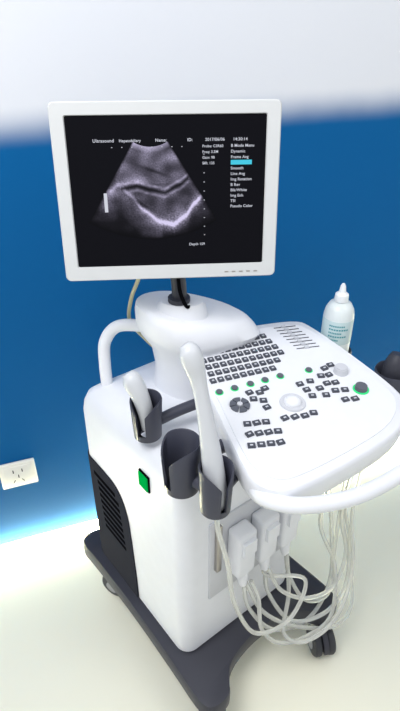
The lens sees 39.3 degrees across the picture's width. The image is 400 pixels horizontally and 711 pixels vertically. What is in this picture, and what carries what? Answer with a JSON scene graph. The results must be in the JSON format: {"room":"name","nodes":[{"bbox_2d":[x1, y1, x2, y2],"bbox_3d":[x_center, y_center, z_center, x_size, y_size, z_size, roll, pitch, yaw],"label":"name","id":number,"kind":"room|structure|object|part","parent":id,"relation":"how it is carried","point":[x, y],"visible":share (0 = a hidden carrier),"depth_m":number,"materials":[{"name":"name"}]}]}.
{"room":"radiology room","nodes":[
{"label":"radiology room","id":0,"kind":"room"},
{"bbox_2d":[0,0,399,545],"bbox_3d":[0.264,-0.694,1.436,7.000,2.700,0.080,-11,35,-17],"label":"wall","id":1,"kind":"structure","parent":0,"point":[332,66],"depth_m":1.46,"materials":[{"name":"paint"}]},
{"bbox_2d":[0,458,37,489],"bbox_3d":[-0.553,0.362,1.707,0.106,0.096,0.015,-11,35,-17],"label":"power outlet","id":2,"kind":"object","parent":1,"relation":"attached to","point":[22,472],"visible":1,"depth_m":1.70,"materials":[{"name":"plastic"}]},
{"bbox_2d":[2,463,33,486],"bbox_3d":[-0.552,0.364,1.703,0.082,0.074,0.004,-11,35,-17],"label":"socket","id":3,"kind":"object","parent":2,"relation":"attached to","point":[13,474],"depth_m":1.70,"materials":[{"name":"plastic"}]},
{"bbox_2d":[0,437,399,556],"bbox_3d":[0.283,0.455,2.120,6.800,0.020,0.028,-11,35,-17],"label":"strip light","id":4,"kind":"object","parent":1,"relation":"attached to","point":[86,527],"visible":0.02,"depth_m":1.87,"materials":[{"name":"white plastic"}]},
{"bbox_2d":[0,446,399,710],"bbox_3d":[0.880,1.380,0.766,7.000,0.050,3.680,-11,35,-17],"label":"floor","id":5,"kind":"structure","parent":0,"point":[68,643],"depth_m":1.58,"materials":[{"name":"plastic"}]},
{"bbox_2d":[47,99,399,710],"bbox_3d":[0.111,0.166,1.312,0.650,1.393,0.786,-23,39,-31],"label":"machine","id":6,"kind":"object","parent":5,"relation":"on","point":[176,190],"visible":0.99,"depth_m":1.12,"materials":[{"name":"grey plastic"}]},
{"bbox_3d":[-0.235,0.450,1.502,0.031,0.380,0.228,-18,37,-25],"label":"panel","id":7,"kind":"part","parent":6,"relation":"part of","materials":[{"name":"plastic"}]},
{"bbox_3d":[-0.164,-0.004,1.331,0.158,0.184,0.064,0,33,0],"label":"handle","id":8,"kind":"part","parent":6,"relation":"part of","materials":[{"name":"white plastic"}]},
{"bbox_2d":[122,370,152,430],"bbox_3d":[-0.125,0.091,1.135,0.064,0.132,0.040,20,38,28],"label":"probe","id":9,"kind":"object","parent":6,"relation":"in","point":[134,384],"visible":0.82,"depth_m":1.11,"materials":[{"name":"white plastic"}]},
{"bbox_2d":[138,471,147,491],"bbox_3d":[-0.121,0.270,1.200,0.006,0.038,0.032,-23,39,-31],"label":"switch","id":10,"kind":"object","parent":6,"relation":"attached to","point":[142,475],"depth_m":1.19,"materials":[{"name":"green plastic"}]},
{"bbox_2d":[129,388,161,443],"bbox_3d":[-0.109,0.127,1.150,0.066,0.102,0.066,0,33,0],"label":"cup","id":11,"kind":"object","parent":6,"relation":"on","point":[153,421],"depth_m":1.14,"materials":[{"name":"plastic"}]},
{"bbox_2d":[47,99,281,400],"bbox_3d":[-0.058,-0.184,1.172,0.410,0.653,0.196,0,33,0],"label":"monitor","id":12,"kind":"object","parent":6,"relation":"on","point":[176,190],"depth_m":1.04,"materials":[{"name":"grey plastic"}]},
{"bbox_2d":[161,428,200,498],"bbox_3d":[-0.034,0.202,1.028,0.074,0.118,0.074,0,33,0],"label":"cup","id":13,"kind":"object","parent":6,"relation":"on","point":[180,447],"depth_m":1.02,"materials":[{"name":"plastic"}]},
{"bbox_2d":[179,342,226,510],"bbox_3d":[0.007,0.128,0.957,0.041,0.316,0.105,-26,41,-34],"label":"probe","id":14,"kind":"object","parent":6,"relation":"in","point":[191,357],"visible":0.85,"depth_m":0.93,"materials":[{"name":"white plastic"}]},
{"bbox_3d":[0.010,0.637,1.639,0.471,0.057,0.635,-23,39,-31],"label":"frame","id":15,"kind":"part","parent":6,"relation":"part of","materials":[{"name":"grey plastic"}]},
{"bbox_2d":[198,455,234,519],"bbox_3d":[0.028,0.238,0.999,0.064,0.111,0.064,0,33,0],"label":"cup","id":16,"kind":"object","parent":6,"relation":"on","point":[210,497],"depth_m":0.98,"materials":[{"name":"plastic"}]},
{"bbox_3d":[0.121,0.426,1.327,0.260,0.260,0.010,-23,39,-31],"label":"connector plate","id":17,"kind":"part","parent":6,"relation":"part of","materials":[{"name":"grey plastic"}]},
{"bbox_3d":[0.202,0.064,1.149,0.351,0.041,0.427,-10,34,-15],"label":"control panel","id":18,"kind":"part","parent":6,"relation":"part of","materials":[{"name":"white plastic"}]},
{"bbox_3d":[0.287,0.188,1.060,0.451,0.059,0.217,-24,40,-32],"label":"handle","id":19,"kind":"part","parent":6,"relation":"part of","materials":[{"name":"white plastic"}]},
{"bbox_2d":[321,283,354,351],"bbox_3d":[0.322,-0.075,1.310,0.071,0.206,0.071,0,33,0],"label":"bottle","id":20,"kind":"object","parent":6,"relation":"in","point":[338,315],"visible":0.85,"depth_m":1.28,"materials":[{"name":"plastic"}]},
{"bbox_2d":[328,324,347,341],"bbox_3d":[0.317,-0.051,1.288,0.042,0.040,0.007,5,33,7],"label":"print","id":21,"kind":"object","parent":20,"relation":"attached to","point":[336,332],"depth_m":1.29},
{"bbox_2d":[374,360,399,393],"bbox_3d":[0.437,0.072,1.299,0.076,0.096,0.082,0,33,0],"label":"cup","id":22,"kind":"object","parent":6,"relation":"on","point":[395,383],"depth_m":1.25,"materials":[{"name":"plastic"}]},
{"bbox_2d":[381,351,399,379],"bbox_3d":[0.443,0.043,1.284,0.055,0.110,0.055,0,33,0],"label":"probe","id":23,"kind":"object","parent":6,"relation":"in","point":[391,366],"visible":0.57,"depth_m":1.26,"materials":[{"name":"grey plastic"}]}
]}

